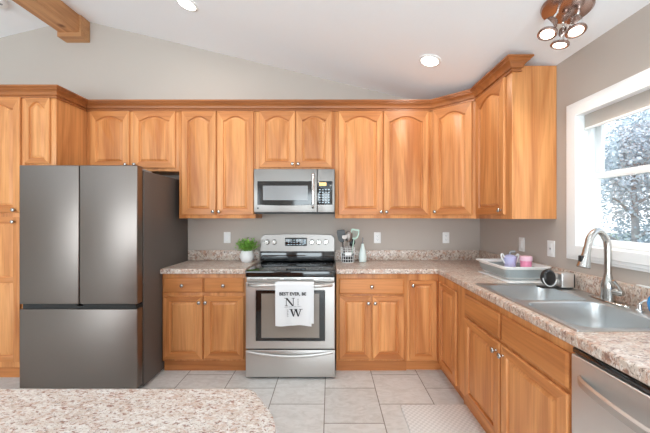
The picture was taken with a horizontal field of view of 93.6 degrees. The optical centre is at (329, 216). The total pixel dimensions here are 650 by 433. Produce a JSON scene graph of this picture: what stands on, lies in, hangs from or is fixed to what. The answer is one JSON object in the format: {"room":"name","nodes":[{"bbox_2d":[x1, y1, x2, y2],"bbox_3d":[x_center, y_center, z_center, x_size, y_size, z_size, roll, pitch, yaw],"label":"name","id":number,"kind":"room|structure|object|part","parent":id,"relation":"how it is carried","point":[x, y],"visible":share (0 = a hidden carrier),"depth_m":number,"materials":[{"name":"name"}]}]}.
{"room":"kitchen","nodes":[
{"label":"kitchen","id":0,"kind":"room"},
{"bbox_2d":[0,351,464,432],"bbox_3d":[-2.656,1.440,-0.136,8.787,0.100,7.028,0,0,0],"label":"floor","id":1,"kind":"structure","parent":0,"point":[351,401],"depth_m":2.40,"materials":[{"name":"tile"}]},
{"bbox_2d":[0,97,24,376],"bbox_3d":[-3.079,0.168,2.890,0.941,2.445,0.670,0,0,0],"label":"pantry cabinet","id":2,"kind":"object","parent":1,"relation":"on","point":[12,109],"visible":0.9,"depth_m":2.59,"materials":[{"name":"brown wood"}]},
{"bbox_3d":[-2.855,-0.522,2.597,0.440,0.985,0.020,0,0,0],"label":"door","id":3,"kind":"part","parent":2,"relation":"part of","materials":[{"name":"brown wood"}]},
{"bbox_3d":[-2.855,0.620,2.597,0.440,1.231,0.020,0,0,0],"label":"door","id":4,"kind":"part","parent":2,"relation":"part of","materials":[{"name":"brown wood"}]},
{"bbox_2d":[20,165,187,387],"bbox_3d":[-1.960,0.495,2.796,0.920,1.790,0.845,0,0,0],"label":"refrigerator","id":5,"kind":"object","parent":1,"relation":"on","point":[96,241],"visible":0.92,"depth_m":2.37,"materials":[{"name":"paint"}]},
{"bbox_3d":[-2.188,0.141,2.409,0.463,1.083,0.071,0,0,0],"label":"door","id":6,"kind":"part","parent":5,"relation":"part of","materials":[{"name":"silver metal"}]},
{"bbox_3d":[-1.960,1.031,2.409,0.919,0.618,0.071,0,0,0],"label":"freezer drawer","id":7,"kind":"part","parent":5,"relation":"part of","materials":[{"name":"silver metal"}]},
{"bbox_3d":[-1.726,0.141,2.409,0.450,1.083,0.071,0,0,0],"label":"door","id":8,"kind":"part","parent":5,"relation":"part of","materials":[{"name":"silver metal"}]},
{"bbox_2d":[163,274,246,369],"bbox_3d":[-1.120,0.949,2.945,0.750,0.883,0.547,0,0,0],"label":"base cabinet","id":9,"kind":"object","parent":1,"relation":"on","point":[204,315],"visible":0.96,"depth_m":2.70,"materials":[{"name":"brown wood"}]},
{"bbox_3d":[-1.306,0.610,2.713,0.348,0.130,0.020,0,0,0],"label":"drawer","id":10,"kind":"part","parent":9,"relation":"part of","materials":[{"name":"brown wood"}]},
{"bbox_3d":[-1.306,0.987,2.713,0.348,0.564,0.020,0,0,0],"label":"door","id":11,"kind":"part","parent":9,"relation":"part of","materials":[{"name":"brown wood"}]},
{"bbox_2d":[160,250,259,273],"bbox_3d":[-1.118,0.430,2.951,0.754,0.151,0.552,0,0,0],"label":"countertop","id":12,"kind":"structure","parent":9,"relation":"on","point":[199,261],"depth_m":2.98,"materials":[{"name":"beige stone"}]},
{"bbox_2d":[235,237,259,262],"bbox_3d":[-0.838,0.336,3.080,0.236,0.247,0.236,0,0,0],"label":"potted plant","id":13,"kind":"object","parent":12,"relation":"on","point":[246,255],"visible":1,"depth_m":3.04,"materials":[{"name":"green plant"}]},
{"bbox_3d":[-0.838,0.402,3.080,0.140,0.115,0.140,0,0,0],"label":"pot","id":14,"kind":"part","parent":13,"relation":"part of","materials":[{"name":"white ceramic"}]},
{"bbox_3d":[-0.942,0.610,2.713,0.356,0.130,0.020,0,0,0],"label":"drawer","id":15,"kind":"part","parent":9,"relation":"part of","materials":[{"name":"brown wood"}]},
{"bbox_3d":[-0.942,0.987,2.713,0.356,0.564,0.020,0,0,0],"label":"door","id":16,"kind":"part","parent":9,"relation":"part of","materials":[{"name":"brown wood"}]},
{"bbox_2d":[245,234,334,376],"bbox_3d":[-0.338,0.787,2.877,0.767,1.205,0.693,0,0,0],"label":"range","id":17,"kind":"object","parent":1,"relation":"on","point":[272,350],"visible":0.94,"depth_m":2.60,"materials":[{"name":"silver metal"}]},
{"bbox_3d":[-0.338,0.578,2.566,0.723,0.040,0.070,0,0,0],"label":"handle","id":18,"kind":"part","parent":17,"relation":"part of","materials":[{"name":"silver metal"}]},
{"bbox_3d":[-0.338,1.169,2.583,0.726,0.054,0.040,0,0,0],"label":"handle","id":19,"kind":"part","parent":17,"relation":"part of","materials":[{"name":"silver metal"}]},
{"bbox_2d":[245,261,334,276],"bbox_3d":[-0.338,0.489,2.896,0.767,0.055,0.607,0,0,0],"label":"cooktop","id":20,"kind":"object","parent":17,"relation":"in","point":[263,268],"depth_m":2.66,"materials":[{"name":"black glass"}]},
{"bbox_3d":[-0.338,0.845,2.613,0.761,0.566,0.038,0,0,0],"label":"oven door","id":21,"kind":"part","parent":17,"relation":"part of","materials":[{"name":"silver metal"}]},
{"bbox_3d":[-0.338,1.253,2.615,0.761,0.230,0.038,0,0,0],"label":"drawer","id":22,"kind":"part","parent":17,"relation":"part of","materials":[{"name":"silver metal"}]},
{"bbox_2d":[275,281,313,326],"bbox_3d":[-0.293,0.726,2.533,0.320,0.372,0.050,0,0,0],"label":"dish towel","id":23,"kind":"object","parent":17,"relation":"hanging from","point":[294,300],"visible":1,"depth_m":2.52,"materials":[{"name":"white fabric"}]},
{"bbox_2d":[335,268,406,369],"bbox_3d":[0.372,0.949,2.945,0.631,0.883,0.547,0,0,0],"label":"base cabinet","id":24,"kind":"object","parent":1,"relation":"on","point":[371,309],"visible":1,"depth_m":2.70,"materials":[{"name":"brown wood"}]},
{"bbox_3d":[0.222,0.988,2.713,0.283,0.565,0.020,0,0,0],"label":"door","id":25,"kind":"part","parent":24,"relation":"part of","materials":[{"name":"brown wood"}]},
{"bbox_3d":[0.369,0.621,2.713,0.579,0.137,0.020,0,0,0],"label":"drawer","id":26,"kind":"part","parent":24,"relation":"part of","materials":[{"name":"brown wood"}]},
{"bbox_3d":[0.517,0.988,2.713,0.284,0.565,0.020,0,0,0],"label":"door","id":27,"kind":"part","parent":24,"relation":"part of","materials":[{"name":"brown wood"}]},
{"bbox_2d":[335,250,649,385],"bbox_3d":[0.820,0.430,1.864,1.534,0.151,2.728,0,0,0],"label":"countertop","id":28,"kind":"structure","parent":24,"relation":"on","point":[627,352],"depth_m":1.81,"materials":[{"name":"beige stone"}]},
{"bbox_2d":[341,247,354,262],"bbox_3d":[0.178,0.384,3.062,0.144,0.150,0.150,0,0,0],"label":"utensil basket","id":29,"kind":"object","parent":28,"relation":"on","point":[347,257],"visible":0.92,"depth_m":3.01,"materials":[{"name":"white plastic"}]},
{"bbox_2d":[337,230,344,252],"bbox_3d":[0.113,0.289,3.065,0.090,0.317,0.008,0,0,0],"label":"nylon turner","id":30,"kind":"object","parent":29,"relation":"in","point":[340,233],"visible":0.71,"depth_m":3.06,"materials":[{"name":"black plastic"}]},
{"bbox_2d":[342,235,346,252],"bbox_3d":[0.144,0.316,3.033,0.052,0.262,0.013,0,0,0],"label":"steel turner","id":31,"kind":"object","parent":29,"relation":"in","point":[344,237],"visible":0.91,"depth_m":3.03,"materials":[{"name":"silver metal"}]},
{"bbox_2d":[345,231,352,251],"bbox_3d":[0.188,0.296,3.038,0.074,0.302,0.018,0,0,0],"label":"spoon","id":32,"kind":"object","parent":29,"relation":"in","point":[348,233],"visible":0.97,"depth_m":3.03,"materials":[{"name":"silver metal"}]},
{"bbox_2d":[351,228,358,252],"bbox_3d":[0.248,0.284,3.064,0.095,0.328,0.010,0,0,0],"label":"spatula","id":33,"kind":"object","parent":29,"relation":"in","point":[352,229],"visible":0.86,"depth_m":3.06,"materials":[{"name":"plastic"}]},
{"bbox_2d":[359,237,366,261],"bbox_3d":[0.330,0.336,3.080,0.080,0.247,0.080,0,0,0],"label":"oil bottle","id":34,"kind":"object","parent":28,"relation":"on","point":[362,253],"visible":1,"depth_m":3.05,"materials":[{"name":"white ceramic"}]},
{"bbox_2d":[478,270,541,282],"bbox_3d":[1.385,0.455,2.325,0.310,0.009,0.450,0,0,0],"label":"drying mat","id":35,"kind":"object","parent":28,"relation":"on","point":[480,271],"visible":0.48,"depth_m":2.15,"materials":[{"name":"white plastic"}]},
{"bbox_2d":[476,258,550,279],"bbox_3d":[1.380,0.401,2.335,0.342,0.098,0.452,0,0,0],"label":"tub","id":36,"kind":"object","parent":35,"relation":"on","point":[495,266],"visible":0.71,"depth_m":2.16,"materials":[{"name":"white plastic"}]},
{"bbox_2d":[500,250,519,266],"bbox_3d":[1.375,0.351,2.330,0.120,0.188,0.090,0,0,36],"label":"cup","id":37,"kind":"object","parent":36,"relation":"in","point":[509,260],"visible":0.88,"depth_m":2.31,"materials":[{"name":"purple ceramic"}]},
{"bbox_2d":[519,255,532,266],"bbox_3d":[1.442,0.368,2.245,0.082,0.155,0.082,0,0,0],"label":"jar","id":38,"kind":"object","parent":36,"relation":"in","point":[525,261],"visible":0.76,"depth_m":2.22,"materials":[{"name":"pink plastic"}]},
{"bbox_3d":[1.442,0.308,2.245,0.082,0.034,0.082,0,0,0],"label":"lid","id":39,"kind":"part","parent":38,"relation":"part of","materials":[{"name":"pink plastic"}]},
{"bbox_2d":[475,283,649,331],"bbox_3d":[1.265,0.552,1.645,0.560,0.196,0.859,0,0,0],"label":"sink","id":40,"kind":"object","parent":28,"relation":"in","point":[574,309],"visible":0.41,"depth_m":1.62,"materials":[{"name":"silver metal"}]},
{"bbox_2d":[475,283,599,301],"bbox_3d":[1.265,0.542,1.860,0.560,0.176,0.430,0,0,0],"label":"basin","id":41,"kind":"object","parent":40,"relation":"in","point":[514,292],"depth_m":2.01,"materials":[{"name":"silver metal"}]},
{"bbox_2d":[536,272,574,288],"bbox_3d":[1.431,0.404,1.937,0.194,0.098,0.076,0,0,0],"label":"sink caddy","id":42,"kind":"object","parent":40,"relation":"on","point":[565,280],"visible":0.98,"depth_m":1.90,"materials":[{"name":"silver metal"}]},
{"bbox_2d":[540,269,556,286],"bbox_3d":[1.379,0.387,1.930,0.111,0.107,0.048,0,0,-14],"label":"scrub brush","id":43,"kind":"object","parent":42,"relation":"in","point":[548,277],"visible":1,"depth_m":1.91,"materials":[{"name":"black plastic"}]},
{"bbox_2d":[513,301,649,331],"bbox_3d":[1.265,0.552,1.431,0.560,0.196,0.429,0,0,0],"label":"basin","id":44,"kind":"object","parent":40,"relation":"in","point":[579,316],"depth_m":1.58,"materials":[{"name":"silver metal"}]},
{"bbox_2d":[634,299,646,311],"bbox_3d":[1.505,0.421,1.443,0.038,0.065,0.093,0,0,-38],"label":"soap dispenser","id":45,"kind":"object","parent":40,"relation":"on","point":[639,308],"visible":0.91,"depth_m":1.46,"materials":[{"name":"silver metal"}]},
{"bbox_2d":[647,296,649,311],"bbox_3d":[1.490,0.388,1.375,0.088,0.131,0.088,0,0,0],"label":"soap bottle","id":46,"kind":"object","parent":40,"relation":"on","point":[648,299],"visible":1,"depth_m":1.39,"materials":[{"name":"blue plastic"}]},
{"bbox_2d":[576,228,629,307],"bbox_3d":[1.444,0.256,1.600,0.248,0.394,0.194,0,0,-36],"label":"faucet","id":47,"kind":"object","parent":28,"relation":"on","point":[608,293],"visible":1,"depth_m":1.61,"materials":[{"name":"silver metal"}]},
{"bbox_3d":[1.420,0.181,1.617,0.167,0.244,0.033,0,0,-11],"label":"spout","id":48,"kind":"part","parent":47,"relation":"part of","materials":[{"name":"silver metal"}]},
{"bbox_3d":[1.485,0.450,1.630,0.060,0.008,0.236,0,0,0],"label":"deck plate","id":49,"kind":"part","parent":47,"relation":"part of","materials":[{"name":"silver metal"}]},
{"bbox_3d":[1.486,0.374,1.600,0.068,0.098,0.079,0,0,0],"label":"lever handle","id":50,"kind":"part","parent":47,"relation":"part of","materials":[{"name":"silver metal"}]},
{"bbox_2d":[406,274,463,399],"bbox_3d":[1.130,0.949,2.743,0.880,0.883,0.950,0,0,0],"label":"base cabinet","id":51,"kind":"object","parent":1,"relation":"on","point":[433,300],"visible":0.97,"depth_m":2.70,"materials":[{"name":"brown wood"}]},
{"bbox_3d":[0.828,0.923,2.713,0.240,0.715,0.020,0,0,0],"label":"door","id":52,"kind":"part","parent":51,"relation":"part of","materials":[{"name":"brown wood"}]},
{"bbox_3d":[0.955,0.923,2.478,0.020,0.715,0.350,0,0,0],"label":"door","id":53,"kind":"part","parent":51,"relation":"part of","materials":[{"name":"brown wood"}]},
{"bbox_2d":[400,405,485,432],"bbox_3d":[0.757,1.384,1.768,0.485,0.011,0.937,0,0,0],"label":"floor mat","id":54,"kind":"object","parent":1,"relation":"on","point":[419,418],"visible":1,"depth_m":2.07,"materials":[{"name":"beige fabric"}]},
{"bbox_2d":[460,286,574,432],"bbox_3d":[1.239,0.949,1.734,0.652,0.883,1.064,0,0,0],"label":"base cabinet","id":55,"kind":"object","parent":1,"relation":"on","point":[516,375],"visible":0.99,"depth_m":1.60,"materials":[{"name":"brown wood"}]},
{"bbox_3d":[0.955,0.991,1.929,0.020,0.562,0.442,0,0,0],"label":"door","id":56,"kind":"part","parent":55,"relation":"part of","materials":[{"name":"brown wood"}]},
{"bbox_3d":[0.955,0.617,1.929,0.020,0.146,0.442,0,0,0],"label":"false drawer","id":57,"kind":"part","parent":55,"relation":"part of","materials":[{"name":"brown wood"}]},
{"bbox_3d":[0.929,0.760,1.665,0.032,0.033,0.033,0,0,0],"label":"knob","id":58,"kind":"part","parent":55,"relation":"part of","materials":[{"name":"silver metal"}]},
{"bbox_3d":[0.955,0.617,1.454,0.020,0.146,0.476,0,0,0],"label":"false drawer","id":59,"kind":"part","parent":55,"relation":"part of","materials":[{"name":"brown wood"}]},
{"bbox_3d":[0.955,0.991,1.454,0.020,0.562,0.476,0,0,0],"label":"door","id":60,"kind":"part","parent":55,"relation":"part of","materials":[{"name":"brown wood"}]},
{"bbox_2d":[572,347,649,432],"bbox_3d":[1.216,0.949,0.880,0.658,0.877,0.636,0,0,0],"label":"dishwasher","id":61,"kind":"object","parent":1,"relation":"on","point":[605,399],"visible":0.88,"depth_m":1.04,"materials":[{"name":"silver metal"}]},
{"bbox_3d":[0.916,0.614,0.878,0.057,0.036,0.546,0,0,0],"label":"handle","id":62,"kind":"part","parent":61,"relation":"part of","materials":[{"name":"silver metal"}]},
{"bbox_3d":[-1.250,0.948,0.380,2.000,0.884,0.700,0,0,0],"label":"cabinet","id":63,"kind":"object","parent":1,"relation":"on","visible":0},
{"bbox_2d":[0,389,275,432],"bbox_3d":[-1.198,0.479,0.411,2.205,0.038,0.822,0,0,0],"label":"countertop","id":64,"kind":"structure","parent":63,"relation":"on","point":[21,410],"depth_m":0.72,"materials":[{"name":"stone"}]},
{"bbox_2d":[0,22,479,261],"bbox_3d":[-2.656,-0.350,3.288,8.787,3.679,0.120,0,0,0],"label":"wall","id":65,"kind":"structure","parent":0,"point":[116,63],"depth_m":3.23,"materials":[{"name":"beige paint"}]},
{"bbox_2d":[25,98,86,164],"bbox_3d":[-2.473,-0.738,2.906,0.266,0.635,0.638,0,0,0],"label":"upper cabinet","id":66,"kind":"object","parent":65,"relation":"attached to","point":[55,129],"visible":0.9,"depth_m":2.61,"materials":[{"name":"brown wood"}]},
{"bbox_3d":[-2.490,-0.730,2.597,0.210,0.559,0.020,0,0,0],"label":"door","id":67,"kind":"part","parent":66,"relation":"part of","materials":[{"name":"brown wood"}]},
{"bbox_2d":[87,111,178,174],"bbox_3d":[-1.895,-0.745,3.053,0.886,0.620,0.344,0,0,0],"label":"upper cabinet","id":68,"kind":"object","parent":65,"relation":"attached to","point":[149,140],"visible":0.87,"depth_m":2.91,"materials":[{"name":"brown wood"}]},
{"bbox_3d":[-2.110,-0.736,2.923,0.377,0.546,0.020,0,0,0],"label":"door","id":69,"kind":"part","parent":68,"relation":"part of","materials":[{"name":"brown wood"}]},
{"bbox_3d":[-1.682,-0.736,2.923,0.404,0.546,0.020,0,0,0],"label":"door","id":70,"kind":"part","parent":68,"relation":"part of","materials":[{"name":"brown wood"}]},
{"bbox_2d":[179,111,261,217],"bbox_3d":[-1.083,-0.518,3.053,0.733,1.073,0.344,0,0,0],"label":"upper cabinet","id":71,"kind":"object","parent":65,"relation":"attached to","point":[217,149],"visible":0.97,"depth_m":2.91,"materials":[{"name":"brown wood"}]},
{"bbox_3d":[-1.254,-0.511,2.923,0.327,0.995,0.020,0,0,0],"label":"door","id":72,"kind":"part","parent":71,"relation":"part of","materials":[{"name":"brown wood"}]},
{"bbox_3d":[-0.904,-0.511,2.923,0.349,0.995,0.020,0,0,0],"label":"door","id":73,"kind":"part","parent":71,"relation":"part of","materials":[{"name":"brown wood"}]},
{"bbox_2d":[188,250,259,259],"bbox_3d":[-1.118,0.407,3.217,0.754,0.104,0.022,0,0,0],"label":"backsplash","id":74,"kind":"structure","parent":65,"relation":"attached to","point":[192,254],"depth_m":3.21,"materials":[{"name":"beige stone"}]},
{"bbox_2d":[224,232,230,242],"bbox_3d":[-1.087,0.222,3.223,0.072,0.116,0.010,0,0,0],"label":"light switch","id":75,"kind":"object","parent":65,"relation":"attached to","point":[227,235],"visible":1,"depth_m":3.22,"materials":[{"name":"white plastic"}]},
{"bbox_2d":[256,111,334,168],"bbox_3d":[-0.334,-0.751,3.053,0.763,0.607,0.344,0,0,0],"label":"upper cabinet","id":76,"kind":"object","parent":65,"relation":"attached to","point":[284,139],"visible":0.96,"depth_m":2.91,"materials":[{"name":"brown wood"}]},
{"bbox_3d":[-0.504,-0.739,2.923,0.344,0.541,0.020,0,0,0],"label":"door","id":77,"kind":"part","parent":76,"relation":"part of","materials":[{"name":"brown wood"}]},
{"bbox_2d":[254,169,334,213],"bbox_3d":[-0.334,-0.234,3.004,0.757,0.419,0.432,0,0,0],"label":"microwave","id":78,"kind":"object","parent":76,"relation":"attached to","point":[276,191],"visible":1,"depth_m":2.85,"materials":[{"name":"grey metal"}]},
{"bbox_3d":[-0.158,-0.239,2.816,0.025,0.334,0.057,0,0,0],"label":"handle","id":79,"kind":"part","parent":78,"relation":"part of","materials":[{"name":"silver metal"}]},
{"bbox_3d":[-0.036,-0.241,2.857,0.162,0.406,0.024,0,0,0],"label":"control panel","id":80,"kind":"part","parent":78,"relation":"part of","materials":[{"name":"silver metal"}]},
{"bbox_3d":[-0.153,-0.739,2.923,0.344,0.541,0.020,0,0,0],"label":"door","id":81,"kind":"part","parent":76,"relation":"part of","materials":[{"name":"brown wood"}]},
{"bbox_2d":[374,232,380,242],"bbox_3d":[0.501,0.224,3.223,0.072,0.116,0.009,0,0,0],"label":"outlet","id":82,"kind":"object","parent":65,"relation":"attached to","point":[377,235],"visible":1,"depth_m":3.22,"materials":[{"name":"white plastic"}]},
{"bbox_2d":[335,111,430,217],"bbox_3d":[0.509,-0.518,3.053,0.919,1.073,0.344,0,0,0],"label":"upper cabinet","id":83,"kind":"object","parent":65,"relation":"attached to","point":[383,158],"visible":0.97,"depth_m":2.91,"materials":[{"name":"brown wood"}]},
{"bbox_3d":[0.293,-0.511,2.923,0.425,0.995,0.020,0,0,0],"label":"door","id":84,"kind":"part","parent":83,"relation":"part of","materials":[{"name":"brown wood"}]},
{"bbox_3d":[0.728,-0.511,2.923,0.430,0.995,0.020,0,0,0],"label":"door","id":85,"kind":"part","parent":83,"relation":"part of","materials":[{"name":"brown wood"}]},
{"bbox_2d":[443,232,448,242],"bbox_3d":[1.226,0.224,3.223,0.072,0.116,0.009,0,0,0],"label":"outlet","id":86,"kind":"object","parent":65,"relation":"attached to","point":[445,234],"visible":1,"depth_m":3.22,"materials":[{"name":"white plastic"}]},
{"bbox_2d":[0,54,533,110],"bbox_3d":[-1.083,-1.055,2.499,4.934,0.090,0.865,0,0,0],"label":"crown molding","id":87,"kind":"structure","parent":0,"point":[510,63],"depth_m":2.88,"materials":[{"name":"brown wood"}]},
{"bbox_2d":[0,0,649,98],"bbox_3d":[-2.656,-1.600,-0.176,8.887,1.179,7.048,0,0,0],"label":"ceiling","id":88,"kind":"structure","parent":0,"point":[375,45],"depth_m":2.42,"materials":[{"name":"paint"}]},
{"bbox_2d":[0,0,8,8],"bbox_3d":[-3.069,-1.979,2.820,0.138,0.059,0.140,0,0,5],"label":"smoke detector","id":89,"kind":"object","parent":88,"relation":"attached to","point":[4,4],"visible":1,"depth_m":2.84,"materials":[{"name":"white plastic"}]},
{"bbox_2d":[12,0,89,42],"bbox_3d":[-2.663,-1.962,-0.137,0.245,0.248,6.727,0,0,0],"label":"ridge beam","id":90,"kind":"structure","parent":88,"relation":"attached to","point":[71,27],"depth_m":2.97,"materials":[{"name":"brown wood"}]},
{"bbox_2d":[176,0,198,11],"bbox_3d":[-1.157,-1.719,2.468,0.171,0.048,0.175,0,0,5],"label":"recessed light","id":91,"kind":"object","parent":88,"relation":"in","point":[189,5],"visible":1,"depth_m":2.47,"materials":[{"name":"white paint"}]},
{"bbox_2d":[419,54,440,66],"bbox_3d":[0.799,-1.246,2.442,0.171,0.048,0.175,0,0,5],"label":"recessed light","id":92,"kind":"object","parent":88,"relation":"in","point":[429,60],"visible":1,"depth_m":2.43,"materials":[{"name":"white paint"}]},
{"bbox_2d":[537,0,595,49],"bbox_3d":[1.282,-1.059,1.650,0.265,0.204,0.237,0,0,-43],"label":"spotlight fixture","id":93,"kind":"object","parent":88,"relation":"attached to","point":[554,12],"visible":1,"depth_m":1.63,"materials":[{"name":"orange metal"}]},
{"bbox_2d":[480,3,649,286],"bbox_3d":[1.657,0.160,-0.136,0.140,2.460,6.728,0,0,0],"label":"wall","id":94,"kind":"structure","parent":0,"point":[622,52],"depth_m":1.98,"materials":[{"name":"beige paint"}]},
{"bbox_2d":[431,101,475,218],"bbox_3d":[1.276,-0.518,2.943,0.618,1.073,0.566,0,0,0],"label":"upper cabinet","id":95,"kind":"object","parent":94,"relation":"attached to","point":[453,128],"visible":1,"depth_m":2.77,"materials":[{"name":"brown wood"}]},
{"bbox_2d":[335,250,649,309],"bbox_3d":[0.820,0.407,1.864,1.534,0.104,2.728,0,0,0],"label":"backsplash","id":96,"kind":"structure","parent":94,"relation":"attached to","point":[634,294],"depth_m":3.21,"materials":[{"name":"beige stone"}]},
{"bbox_2d":[476,66,556,218],"bbox_3d":[1.403,-0.518,2.396,0.364,1.073,0.525,0,0,0],"label":"upper cabinet","id":97,"kind":"object","parent":94,"relation":"attached to","point":[516,118],"visible":0.94,"depth_m":2.13,"materials":[{"name":"brown wood"}]},
{"bbox_3d":[1.263,-0.511,2.417,0.020,0.995,0.427,0,0,0],"label":"door","id":98,"kind":"part","parent":97,"relation":"part of","materials":[{"name":"brown wood"}]},
{"bbox_2d":[519,237,524,251],"bbox_3d":[1.581,0.230,2.520,0.010,0.116,0.072,0,0,0],"label":"light switch","id":99,"kind":"object","parent":94,"relation":"attached to","point":[521,239],"visible":1,"depth_m":2.51,"materials":[{"name":"white plastic"}]},
{"bbox_2d":[547,240,554,256],"bbox_3d":[1.581,0.230,2.185,0.010,0.116,0.072,0,0,0],"label":"outlet","id":100,"kind":"object","parent":94,"relation":"attached to","point":[550,244],"visible":1,"depth_m":2.18,"materials":[{"name":"white plastic"}]},
{"bbox_2d":[566,68,649,272],"bbox_3d":[1.643,-0.228,1.478,0.164,1.011,1.111,0,0,0],"label":"window","id":101,"kind":"structure","parent":94,"relation":"in","point":[585,149],"depth_m":1.92,"materials":[{"name":"white paint"}]},
{"bbox_2d":[584,89,649,129],"bbox_3d":[1.624,-0.594,1.478,0.028,0.097,0.919,0,0,0],"label":"roller shade","id":102,"kind":"object","parent":101,"relation":"attached to","point":[640,102],"visible":1,"depth_m":1.70,"materials":[{"name":"beige fabric"}]},
{"bbox_3d":[1.617,-0.553,1.478,0.014,0.016,0.915,0,0,0],"label":"rail","id":103,"kind":"part","parent":102,"relation":"part of","materials":[{"name":"white paint"}]},
{"bbox_3d":[1.675,-0.043,1.478,0.024,0.458,0.930,0,0,0],"label":"sash","id":104,"kind":"part","parent":101,"relation":"part of","materials":[{"name":"white paint"}]},
{"bbox_3d":[1.702,-0.439,1.478,0.024,0.408,0.930,0,0,0],"label":"sash","id":105,"kind":"part","parent":101,"relation":"part of","materials":[{"name":"white paint"}]},
{"label":"outside","id":106,"kind":"structure","parent":0,"visible":0},
{"bbox_2d":[601,233,649,240],"bbox_3d":[20.893,2.240,10.000,38.213,0.100,60.000,0,0,0],"label":"ground","id":107,"kind":"structure","parent":106,"point":[612,233],"depth_m":35.16,"materials":[{"name":"white snow"}]},
{"bbox_2d":[601,110,649,242],"bbox_3d":[7.698,-0.179,7.583,3.921,5.313,3.730,0,0,0],"label":"tree","id":108,"kind":"object","parent":107,"relation":"on","point":[635,152],"visible":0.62,"depth_m":7.51,"materials":[{"name":"grey plant"}]},
{"bbox_2d":[601,113,649,239],"bbox_3d":[13.260,-1.457,11.554,5.994,8.151,4.796,0,0,19],"label":"tree","id":109,"kind":"object","parent":107,"relation":"on","point":[637,116],"visible":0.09,"depth_m":12.72,"materials":[{"name":"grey plant"}]},
{"bbox_2d":[635,227,649,242],"bbox_3d":[6.431,0.628,4.046,3.311,3.462,2.836,0,0,14],"label":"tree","id":110,"kind":"object","parent":107,"relation":"on","point":[643,228],"visible":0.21,"depth_m":5.26,"materials":[{"name":"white plant"}]}
]}

